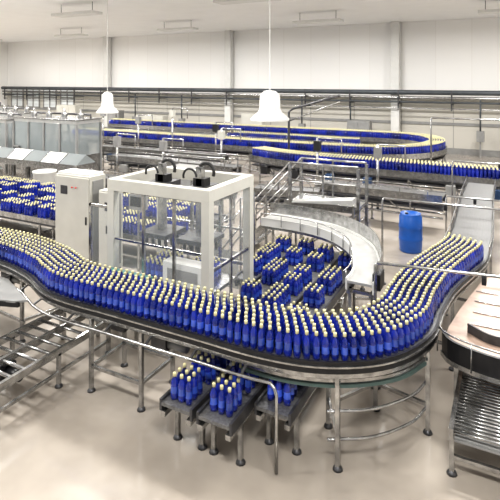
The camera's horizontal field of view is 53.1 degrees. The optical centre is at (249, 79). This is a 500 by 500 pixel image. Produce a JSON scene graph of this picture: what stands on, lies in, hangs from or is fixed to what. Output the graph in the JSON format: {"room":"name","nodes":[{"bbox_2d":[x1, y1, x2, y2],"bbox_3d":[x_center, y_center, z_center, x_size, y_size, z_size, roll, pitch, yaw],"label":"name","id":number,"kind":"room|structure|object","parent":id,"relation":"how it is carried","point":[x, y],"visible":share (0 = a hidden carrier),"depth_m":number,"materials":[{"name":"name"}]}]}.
{"room":"processing plant","nodes":[
{"label":"processing plant","id":0,"kind":"room"},
{"bbox_2d":[0,42,7,104],"bbox_3d":[-31.810,0.400,32.343,0.300,8.000,36.000,0,0,28],"label":"wall","id":1,"kind":"structure","parent":0,"point":[3,46],"depth_m":47.83,"materials":[{"name":"white paint"}]},
{"bbox_2d":[0,144,499,499],"bbox_3d":[-8.615,4.500,20.268,52.000,0.200,36.000,0,0,28],"label":"floor","id":2,"kind":"structure","parent":0,"point":[68,442],"depth_m":6.17,"materials":[{"name":"concrete"}]},
{"bbox_2d":[0,109,21,172],"bbox_3d":[-12.788,2.925,25.028,3.500,2.950,1.510,0,0,28],"label":"machine","id":3,"kind":"object","parent":2,"relation":"on","point":[5,121],"visible":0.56,"depth_m":23.86,"materials":[{"name":"metal"}]},
{"bbox_2d":[0,277,26,307],"bbox_3d":[-4.909,3.783,8.545,3.400,1.235,0.775,0,0,28],"label":"platform","id":4,"kind":"object","parent":2,"relation":"on","point":[10,296],"visible":1,"depth_m":7.87,"materials":[{"name":"grey paint"}]},
{"bbox_2d":[0,104,42,115],"bbox_3d":[-13.922,2.925,29.564,3.100,2.950,1.510,0,0,28],"label":"machine","id":5,"kind":"object","parent":2,"relation":"on","point":[26,112],"visible":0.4,"depth_m":29.37,"materials":[{"name":"metal"}]},
{"bbox_2d":[32,169,56,185],"bbox_3d":[-7.657,3.890,18.642,0.860,1.020,0.860,0,0,28],"label":"plastic tub","id":6,"kind":"object","parent":2,"relation":"on","point":[44,175],"visible":0.39,"depth_m":18.35,"materials":[{"name":"white plastic"}]},
{"bbox_2d":[0,146,95,179],"bbox_3d":[-9.182,3.656,21.127,6.200,1.487,1.020,0,0,28],"label":"conveyor","id":7,"kind":"object","parent":2,"relation":"on","point":[60,161],"visible":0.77,"depth_m":20.38,"materials":[{"name":"metal"}]},
{"bbox_2d":[0,308,110,412],"bbox_3d":[-3.212,4.125,7.365,1.120,0.550,2.300,0,0,28],"label":"conveyor","id":8,"kind":"object","parent":2,"relation":"on","point":[10,373],"visible":0.89,"depth_m":7.31,"materials":[{"name":"metal"}]},
{"bbox_2d":[12,108,101,176],"bbox_3d":[-8.866,2.850,22.817,4.100,3.100,1.610,0,0,28],"label":"machine","id":9,"kind":"object","parent":2,"relation":"on","point":[79,134],"visible":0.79,"depth_m":22.20,"materials":[{"name":"metal"}]},
{"bbox_2d":[56,105,80,115],"bbox_3d":[-15.294,3.250,42.087,2.200,2.300,0.660,0,0,28],"label":"tall cabinet","id":10,"kind":"object","parent":2,"relation":"on","point":[59,108],"visible":0.22,"depth_m":41.68,"materials":[{"name":"beige paint"}]},
{"bbox_2d":[55,168,104,266],"bbox_3d":[-4.034,3.285,11.829,1.120,2.230,0.580,0,0,28],"label":"tall cabinet","id":11,"kind":"object","parent":2,"relation":"on","point":[75,189],"visible":0.7,"depth_m":11.59,"materials":[{"name":"white metal"}]},
{"bbox_2d":[0,203,182,254],"bbox_3d":[-7.081,4.008,14.227,12.300,0.785,0.554,0,0,28],"label":"conveyor","id":12,"kind":"object","parent":2,"relation":"on","point":[34,219],"visible":0.19,"depth_m":13.18,"materials":[{"name":"metal"}]},
{"bbox_2d":[0,199,195,258],"bbox_3d":[-6.804,4.008,14.759,12.300,0.785,0.554,0,0,28],"label":"conveyor","id":13,"kind":"object","parent":2,"relation":"on","point":[188,230],"visible":0.08,"depth_m":12.19,"materials":[{"name":"metal"}]},
{"bbox_2d":[0,176,195,234],"bbox_3d":[-6.569,3.493,15.088,11.680,0.314,2.413,0,0,28],"label":"packs","id":14,"kind":"object","parent":13,"relation":"on","point":[10,201],"visible":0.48,"depth_m":13.79,"materials":[{"name":"blue plastic"}]},
{"bbox_2d":[103,37,110,128],"bbox_3d":[-12.014,0.400,41.891,0.600,8.000,0.520,0,0,28],"label":"structural column","id":15,"kind":"structure","parent":2,"relation":"on","point":[104,38],"depth_m":41.74,"materials":[{"name":"white paint"}]},
{"bbox_2d":[100,113,116,161],"bbox_3d":[-7.564,2.935,26.823,1.050,2.930,0.240,0,0,28],"label":"post","id":16,"kind":"object","parent":2,"relation":"on","point":[102,115],"visible":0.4,"depth_m":26.97,"materials":[{"name":"metal"}]},
{"bbox_2d":[3,190,216,251],"bbox_3d":[-6.434,4.008,15.469,12.300,0.785,0.554,0,0,28],"label":"conveyor","id":17,"kind":"object","parent":2,"relation":"on","point":[36,197],"visible":0.06,"depth_m":13.16,"materials":[{"name":"metal"}]},
{"bbox_2d":[99,188,122,268],"bbox_3d":[-3.170,3.450,11.430,0.420,1.900,0.450,0,0,28],"label":"tall cabinet","id":18,"kind":"object","parent":2,"relation":"on","point":[103,192],"visible":0.37,"depth_m":11.32,"materials":[{"name":"white metal"}]},
{"bbox_2d":[107,110,123,128],"bbox_3d":[-10.682,3.400,39.686,1.200,2.000,0.660,0,0,28],"label":"tall cabinet","id":19,"kind":"object","parent":2,"relation":"on","point":[120,114],"visible":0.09,"depth_m":39.48,"materials":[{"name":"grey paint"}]},
{"bbox_2d":[113,133,135,174],"bbox_3d":[-4.824,3.235,19.309,1.050,2.330,0.240,0,0,28],"label":"post","id":20,"kind":"object","parent":2,"relation":"on","point":[116,139],"visible":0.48,"depth_m":19.43,"materials":[{"name":"metal"}]},
{"bbox_2d":[83,168,170,201],"bbox_3d":[-4.585,3.880,17.615,4.400,1.040,0.875,0,0,28],"label":"conveyor","id":21,"kind":"object","parent":2,"relation":"on","point":[107,176],"visible":0.08,"depth_m":17.95,"materials":[{"name":"metal"}]},
{"bbox_2d":[129,193,147,271],"bbox_3d":[-2.501,3.475,11.223,0.400,1.850,0.300,0,0,28],"label":"panel","id":22,"kind":"object","parent":2,"relation":"on","point":[135,201],"visible":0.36,"depth_m":11.19,"materials":[{"name":"metal"}]},
{"bbox_2d":[135,114,152,146],"bbox_3d":[-5.393,3.085,25.580,1.050,2.630,0.240,0,0,28],"label":"post","id":23,"kind":"object","parent":2,"relation":"on","point":[137,119],"visible":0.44,"depth_m":25.70,"materials":[{"name":"metal"}]},
{"bbox_2d":[136,115,167,130],"bbox_3d":[-7.489,3.550,38.024,2.600,1.700,0.660,0,0,28],"label":"tall cabinet","id":24,"kind":"object","parent":2,"relation":"on","point":[155,117],"visible":0.23,"depth_m":37.60,"materials":[{"name":"beige paint"}]},
{"bbox_2d":[102,142,228,170],"bbox_3d":[-4.271,3.755,23.089,7.100,1.290,0.875,0,0,28],"label":"conveyor","id":25,"kind":"object","parent":2,"relation":"on","point":[106,148],"visible":0.41,"depth_m":23.09,"materials":[{"name":"metal"}]},
{"bbox_2d":[89,158,253,351],"bbox_3d":[-1.583,2.931,9.136,2.735,2.938,2.045,0,0,28],"label":"machine","id":26,"kind":"object","parent":2,"relation":"on","point":[207,189],"visible":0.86,"depth_m":8.94,"materials":[{"name":"beige paint"}]},
{"bbox_2d":[146,249,220,279],"bbox_3d":[-1.271,3.462,9.258,1.344,0.315,0.728,0,0,24],"label":"packs","id":27,"kind":"object","parent":26,"relation":"on","point":[154,267],"visible":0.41,"depth_m":9.19,"materials":[{"name":"blue plastic"}]},
{"bbox_2d":[159,138,183,159],"bbox_3d":[-2.912,3.285,18.652,1.050,2.230,0.240,0,0,28],"label":"post","id":28,"kind":"object","parent":2,"relation":"on","point":[162,144],"visible":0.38,"depth_m":18.73,"materials":[{"name":"metal"}]},
{"bbox_2d":[107,151,240,174],"bbox_3d":[-3.274,3.780,20.548,6.419,1.240,0.888,0,0,28],"label":"conveyor","id":29,"kind":"object","parent":2,"relation":"on","point":[128,160],"visible":0.34,"depth_m":20.99,"materials":[{"name":"metal"}]},
{"bbox_2d":[124,205,227,231],"bbox_3d":[-6.157,4.008,16.001,12.300,0.785,0.554,0,0,28],"label":"conveyor","id":30,"kind":"object","parent":2,"relation":"on","point":[215,214],"visible":0.02,"depth_m":13.37,"materials":[{"name":"metal"}]},
{"bbox_2d":[169,107,187,148],"bbox_3d":[-3.526,2.885,24.834,1.050,3.030,0.240,0,0,28],"label":"post","id":31,"kind":"object","parent":2,"relation":"on","point":[172,113],"visible":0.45,"depth_m":24.98,"materials":[{"name":"metal"}]},
{"bbox_2d":[163,150,237,229],"bbox_3d":[-1.537,3.337,15.456,2.256,2.127,0.860,0,0,28],"label":"machine","id":32,"kind":"object","parent":2,"relation":"on","point":[183,182],"visible":0.26,"depth_m":15.35,"materials":[{"name":"metal"}]},
{"bbox_2d":[212,122,232,152],"bbox_3d":[-1.266,3.185,23.545,1.050,2.430,0.240,0,0,28],"label":"post","id":33,"kind":"object","parent":2,"relation":"on","point":[215,127],"visible":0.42,"depth_m":23.67,"materials":[{"name":"metal"}]},
{"bbox_2d":[224,30,232,124],"bbox_3d":[-1.548,0.400,36.442,0.600,8.000,0.520,0,0,28],"label":"structural column","id":34,"kind":"structure","parent":2,"relation":"on","point":[228,34],"depth_m":36.29,"materials":[{"name":"white paint"}]},
{"bbox_2d":[218,128,240,162],"bbox_3d":[-0.824,3.185,20.496,1.050,2.430,0.240,0,0,28],"label":"post","id":35,"kind":"object","parent":2,"relation":"on","point":[221,134],"visible":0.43,"depth_m":20.60,"materials":[{"name":"metal"}]},
{"bbox_2d":[214,192,254,294],"bbox_3d":[-0.453,3.391,10.608,0.947,2.018,0.648,0,0,28],"label":"frame","id":36,"kind":"object","parent":2,"relation":"on","point":[236,268],"visible":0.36,"depth_m":10.26,"materials":[{"name":"metal"}]},
{"bbox_2d":[0,177,495,473],"bbox_3d":[-0.802,3.715,12.861,12.700,1.370,11.925,0,0,28],"label":"conveyor","id":37,"kind":"object","parent":2,"relation":"on","point":[477,224],"visible":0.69,"depth_m":6.36,"materials":[{"name":"silver metal"}]},
{"bbox_2d":[0,227,483,360],"bbox_3d":[-2.614,3.042,8.464,13.226,0.315,4.293,0,0,10],"label":"bottles","id":38,"kind":"object","parent":37,"relation":"on","point":[405,312],"visible":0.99,"depth_m":6.62,"materials":[{"name":"plastic"}]},
{"bbox_2d":[159,251,344,450],"bbox_3d":[0.507,4.082,8.445,0.480,0.635,5.950,0,0,28],"label":"conveyor","id":39,"kind":"object","parent":2,"relation":"on","point":[166,404],"visible":0.18,"depth_m":5.97,"materials":[{"name":"metal"}]},
{"bbox_2d":[170,234,352,417],"bbox_3d":[0.496,3.643,8.396,2.042,0.315,5.748,0,0,18],"label":"packs","id":40,"kind":"object","parent":39,"relation":"on","point":[186,387],"visible":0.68,"depth_m":8.39,"materials":[{"name":"blue plastic"}]},
{"bbox_2d":[241,113,265,125],"bbox_3d":[0.229,3.350,34.007,1.600,2.100,0.660,0,0,28],"label":"tall cabinet","id":41,"kind":"object","parent":2,"relation":"on","point":[245,117],"visible":0.15,"depth_m":33.85,"materials":[{"name":"beige paint"}]},
{"bbox_2d":[234,244,297,285],"bbox_3d":[0.427,4.082,10.544,0.480,0.635,2.300,0,0,28],"label":"conveyor","id":42,"kind":"object","parent":2,"relation":"on","point":[239,280],"visible":0.04,"depth_m":9.70,"materials":[{"name":"metal"}]},
{"bbox_2d":[104,123,446,182],"bbox_3d":[-1.265,3.783,28.561,23.380,1.235,7.431,0,0,28],"label":"conveyor","id":43,"kind":"object","parent":2,"relation":"on","point":[230,149],"visible":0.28,"depth_m":26.12,"materials":[{"name":"metal"}]},
{"bbox_2d":[104,118,445,153],"bbox_3d":[-1.297,3.015,28.577,23.322,0.370,7.308,0,0,28],"label":"bottles","id":44,"kind":"object","parent":43,"relation":"on","point":[438,143],"visible":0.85,"depth_m":26.04,"materials":[{"name":"plastic"}]},
{"bbox_2d":[227,130,359,143],"bbox_3d":[2.114,3.024,26.306,7.468,0.352,0.569,0,0,29],"label":"bottles","id":45,"kind":"object","parent":43,"relation":"on","point":[268,135],"visible":0.83,"depth_m":25.99,"materials":[{"name":"plastic"}]},
{"bbox_2d":[234,248,317,307],"bbox_3d":[0.634,4.082,9.816,0.480,0.635,3.400,0,0,28],"label":"conveyor","id":46,"kind":"object","parent":2,"relation":"on","point":[265,287],"visible":0.05,"depth_m":9.41,"materials":[{"name":"metal"}]},
{"bbox_2d":[196,263,364,466],"bbox_3d":[0.968,4.082,8.205,0.480,0.635,5.950,0,0,28],"label":"conveyor","id":47,"kind":"object","parent":2,"relation":"on","point":[234,424],"visible":0.3,"depth_m":5.77,"materials":[{"name":"metal"}]},
{"bbox_2d":[254,385,316,455],"bbox_3d":[0.809,4.082,6.794,0.480,0.635,2.400,0,0,28],"label":"conveyor","id":48,"kind":"object","parent":2,"relation":"on","point":[290,414],"visible":0.44,"depth_m":5.88,"materials":[{"name":"metal"}]},
{"bbox_2d":[254,181,320,216],"bbox_3d":[1.131,3.830,15.606,2.076,1.140,0.739,0,0,16],"label":"conveyor","id":49,"kind":"object","parent":2,"relation":"on","point":[295,189],"visible":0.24,"depth_m":15.50,"materials":[{"name":"metal"}]},
{"bbox_2d":[242,157,367,251],"bbox_3d":[1.307,3.206,12.538,3.181,2.429,0.864,0,0,28],"label":"bridge","id":50,"kind":"object","parent":2,"relation":"on","point":[259,232],"visible":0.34,"depth_m":12.25,"materials":[{"name":"metal"}]},
{"bbox_2d":[285,95,339,180],"bbox_3d":[2.659,2.501,21.389,2.464,3.798,0.300,0,0,28],"label":"bracket","id":51,"kind":"object","parent":2,"relation":"on","point":[336,96],"visible":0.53,"depth_m":21.50,"materials":[{"name":"metal"}]},
{"bbox_2d":[260,202,383,314],"bbox_3d":[1.565,3.650,9.920,1.472,1.500,4.384,0,0,-20],"label":"conveyor","id":52,"kind":"object","parent":2,"relation":"on","point":[356,239],"visible":0.84,"depth_m":10.30,"materials":[{"name":"silver metal"}]},
{"bbox_2d":[292,197,355,244],"bbox_3d":[1.698,3.531,11.545,1.462,1.739,0.349,0,0,28],"label":"chute","id":53,"kind":"object","parent":2,"relation":"on","point":[350,201],"visible":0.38,"depth_m":11.36,"materials":[{"name":"metal"}]},
{"bbox_2d":[313,137,341,181],"bbox_3d":[2.802,3.235,17.932,1.050,2.330,0.240,0,0,28],"label":"post","id":54,"kind":"object","parent":2,"relation":"on","point":[316,143],"visible":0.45,"depth_m":18.06,"materials":[{"name":"metal"}]},
{"bbox_2d":[347,120,371,142],"bbox_3d":[6.704,3.450,30.636,1.400,1.900,0.660,0,0,28],"label":"tall cabinet","id":55,"kind":"object","parent":2,"relation":"on","point":[351,124],"visible":0.23,"depth_m":30.39,"materials":[{"name":"grey paint"}]},
{"bbox_2d":[250,155,499,212],"bbox_3d":[5.897,3.783,17.579,13.816,1.235,1.610,0,0,32],"label":"conveyor","id":56,"kind":"object","parent":2,"relation":"on","point":[266,165],"visible":0.48,"depth_m":17.82,"materials":[{"name":"metal"}]},
{"bbox_2d":[252,146,499,178],"bbox_3d":[5.956,3.024,17.651,13.756,0.352,1.271,0,0,32],"label":"bottles","id":57,"kind":"object","parent":56,"relation":"on","point":[483,171],"visible":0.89,"depth_m":17.79,"materials":[{"name":"plastic"}]},
{"bbox_2d":[315,179,445,222],"bbox_3d":[3.952,3.805,15.500,3.918,1.190,0.721,0,0,29],"label":"conveyor","id":58,"kind":"object","parent":2,"relation":"on","point":[376,193],"visible":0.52,"depth_m":15.14,"materials":[{"name":"metal"}]},
{"bbox_2d":[374,144,405,209],"bbox_3d":[4.707,3.285,16.828,1.050,2.230,0.240,0,0,28],"label":"post","id":59,"kind":"object","parent":2,"relation":"on","point":[377,150],"visible":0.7,"depth_m":16.95,"materials":[{"name":"metal"}]},
{"bbox_2d":[391,21,399,131],"bbox_3d":[9.008,0.400,30.947,0.600,8.000,0.520,0,0,28],"label":"structural column","id":60,"kind":"structure","parent":2,"relation":"on","point":[395,26],"depth_m":30.77,"materials":[{"name":"white paint"}]},
{"bbox_2d":[399,210,422,253],"bbox_3d":[4.142,3.915,12.894,0.600,0.970,0.600,0,0,28],"label":"drum","id":61,"kind":"object","parent":2,"relation":"on","point":[410,222],"visible":1,"depth_m":12.66,"materials":[{"name":"blue plastic"}]},
{"bbox_2d":[372,261,499,388],"bbox_3d":[3.142,3.499,6.707,3.007,1.802,0.158,0,0,19],"label":"gantry","id":62,"kind":"object","parent":2,"relation":"on","point":[484,276],"visible":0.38,"depth_m":6.93,"materials":[{"name":"metal"}]},
{"bbox_2d":[381,197,499,284],"bbox_3d":[4.014,3.464,10.255,2.712,1.872,0.160,0,0,25],"label":"gantry","id":63,"kind":"object","parent":2,"relation":"on","point":[446,205],"visible":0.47,"depth_m":10.46,"materials":[{"name":"metal"}]},
{"bbox_2d":[430,117,499,189],"bbox_3d":[9.205,2.882,17.249,5.761,3.035,0.160,0,0,26],"label":"gantry","id":64,"kind":"object","parent":2,"relation":"on","point":[431,118],"visible":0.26,"depth_m":18.32,"materials":[{"name":"metal"}]},
{"bbox_2d":[437,277,499,393],"bbox_3d":[3.772,3.795,7.072,1.879,1.210,2.970,0,0,28],"label":"conveyor","id":65,"kind":"object","parent":2,"relation":"on","point":[471,342],"visible":0.81,"depth_m":6.51,"materials":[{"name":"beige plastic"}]},
{"bbox_2d":[445,195,499,235],"bbox_3d":[5.024,3.514,11.167,1.361,1.772,0.160,0,0,25],"label":"gantry","id":66,"kind":"object","parent":2,"relation":"on","point":[474,199],"visible":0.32,"depth_m":11.25,"materials":[{"name":"metal"}]},
{"bbox_2d":[446,370,499,477],"bbox_3d":[3.036,4.120,5.973,1.150,0.560,1.600,0,0,28],"label":"conveyor","id":67,"kind":"object","parent":2,"relation":"on","point":[475,413],"visible":0.88,"depth_m":5.69,"materials":[{"name":"metal"}]},
{"bbox_2d":[451,160,499,223],"bbox_3d":[6.543,3.289,13.110,2.462,2.222,0.160,0,0,25],"label":"gantry","id":68,"kind":"object","parent":2,"relation":"on","point":[498,164],"visible":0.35,"depth_m":13.58,"materials":[{"name":"metal"}]},
{"bbox_2d":[0,0,499,42],"bbox_3d":[-8.615,-3.700,20.268,52.000,0.200,36.000,0,0,28],"label":"ceiling","id":69,"kind":"structure","parent":0,"point":[20,20],"depth_m":27.48,"materials":[{"name":"paint"}]},
{"bbox_2d":[54,27,88,37],"bbox_3d":[-12.406,-3.310,34.642,2.600,0.580,0.700,0,0,28],"label":"ceiling light","id":70,"kind":"object","parent":69,"relation":"hanging from","point":[79,34],"depth_m":34.35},
{"bbox_2d":[51,2,102,17],"bbox_3d":[-8.116,-3.310,23.391,2.600,0.580,0.700,0,0,28],"label":"ceiling light","id":71,"kind":"object","parent":69,"relation":"hanging from","point":[87,12],"depth_m":23.06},
{"bbox_2d":[96,0,118,113],"bbox_3d":[-5.705,-1.140,20.001,0.877,4.920,0.877,0,0,28],"label":"lamp","id":72,"kind":"object","parent":69,"relation":"hanging from","point":[107,107],"visible":1,"depth_m":19.82,"materials":[{"name":"white metal"}]},
{"bbox_2d":[157,27,197,31],"bbox_3d":[-4.422,-3.310,30.487,2.600,0.580,0.700,0,0,28],"label":"ceiling light","id":73,"kind":"object","parent":69,"relation":"hanging from","point":[181,28],"depth_m":30.23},
{"bbox_2d":[213,0,277,4],"bbox_3d":[-0.133,-3.310,19.235,2.600,0.580,0.700,0,0,28],"label":"ceiling light","id":74,"kind":"object","parent":69,"relation":"hanging from","point":[222,2],"depth_m":19.29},
{"bbox_2d":[250,0,288,121],"bbox_3d":[0.557,-1.235,14.002,1.102,4.730,1.102,0,0,28],"label":"lamp","id":75,"kind":"object","parent":69,"relation":"hanging from","point":[269,105],"visible":1,"depth_m":13.74,"materials":[{"name":"white metal"}]},
{"bbox_2d":[292,18,343,24],"bbox_3d":[3.561,-3.310,26.331,2.600,0.580,0.700,0,0,28],"label":"ceiling light","id":76,"kind":"object","parent":69,"relation":"hanging from","point":[332,20],"depth_m":26.09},
{"bbox_2d":[478,0,499,14],"bbox_3d":[11.544,-3.310,22.175,2.600,0.580,0.700,0,0,28],"label":"ceiling light","id":77,"kind":"object","parent":69,"relation":"hanging from","point":[487,11],"depth_m":22.37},
{"bbox_2d":[7,17,499,150],"bbox_3d":[-0.245,0.400,36.345,52.000,8.000,0.350,0,0,28],"label":"wall","id":78,"kind":"structure","parent":0,"point":[456,54],"depth_m":34.26,"materials":[{"name":"white paint"}]},
{"bbox_2d":[11,89,23,106],"bbox_3d":[-22.079,1.600,47.463,1.700,1.900,0.090,0,0,28],"label":"window","id":79,"kind":"structure","parent":78,"relation":"in","point":[19,102],"depth_m":47.41,"materials":[{"name":"glass"}]},
{"bbox_2d":[27,90,39,107],"bbox_3d":[-20.127,1.600,46.447,1.700,1.900,0.090,0,0,28],"label":"window","id":80,"kind":"structure","parent":78,"relation":"in","point":[35,103],"depth_m":46.38,"materials":[{"name":"glass"}]},
{"bbox_2d":[43,90,56,107],"bbox_3d":[-18.176,1.600,45.431,1.700,1.900,0.090,0,0,28],"label":"window","id":81,"kind":"structure","parent":78,"relation":"in","point":[46,103],"depth_m":45.41,"materials":[{"name":"glass"}]},
{"bbox_2d":[60,90,74,104],"bbox_3d":[-16.225,1.600,44.415,1.700,1.900,0.090,0,0,28],"label":"window","id":82,"kind":"structure","parent":78,"relation":"in","point":[62,102],"depth_m":44.37,"materials":[{"name":"glass"}]},
{"bbox_2d":[1,86,499,157],"bbox_3d":[-0.569,2.499,35.724,51.000,3.803,1.050,0,0,28],"label":"pipe","id":83,"kind":"object","parent":78,"relation":"attached to","point":[479,134],"visible":0.8,"depth_m":33.38,"materials":[{"name":"metal"}]},
{"bbox_2d":[8,106,499,126],"bbox_3d":[-0.343,2.620,36.159,52.000,0.160,0.070,0,0,28],"label":"trim","id":84,"kind":"structure","parent":78,"relation":"attached to","point":[146,112],"depth_m":33.00,"materials":[{"name":"grey paint"}]},
{"bbox_2d":[447,148,499,156],"bbox_3d":[-0.333,4.225,36.176,52.000,0.350,0.030,0,0,28],"label":"baseboard","id":85,"kind":"structure","parent":78,"relation":"attached to","point":[492,153],"depth_m":29.20,"materials":[{"name":"grey paint"}]}
]}

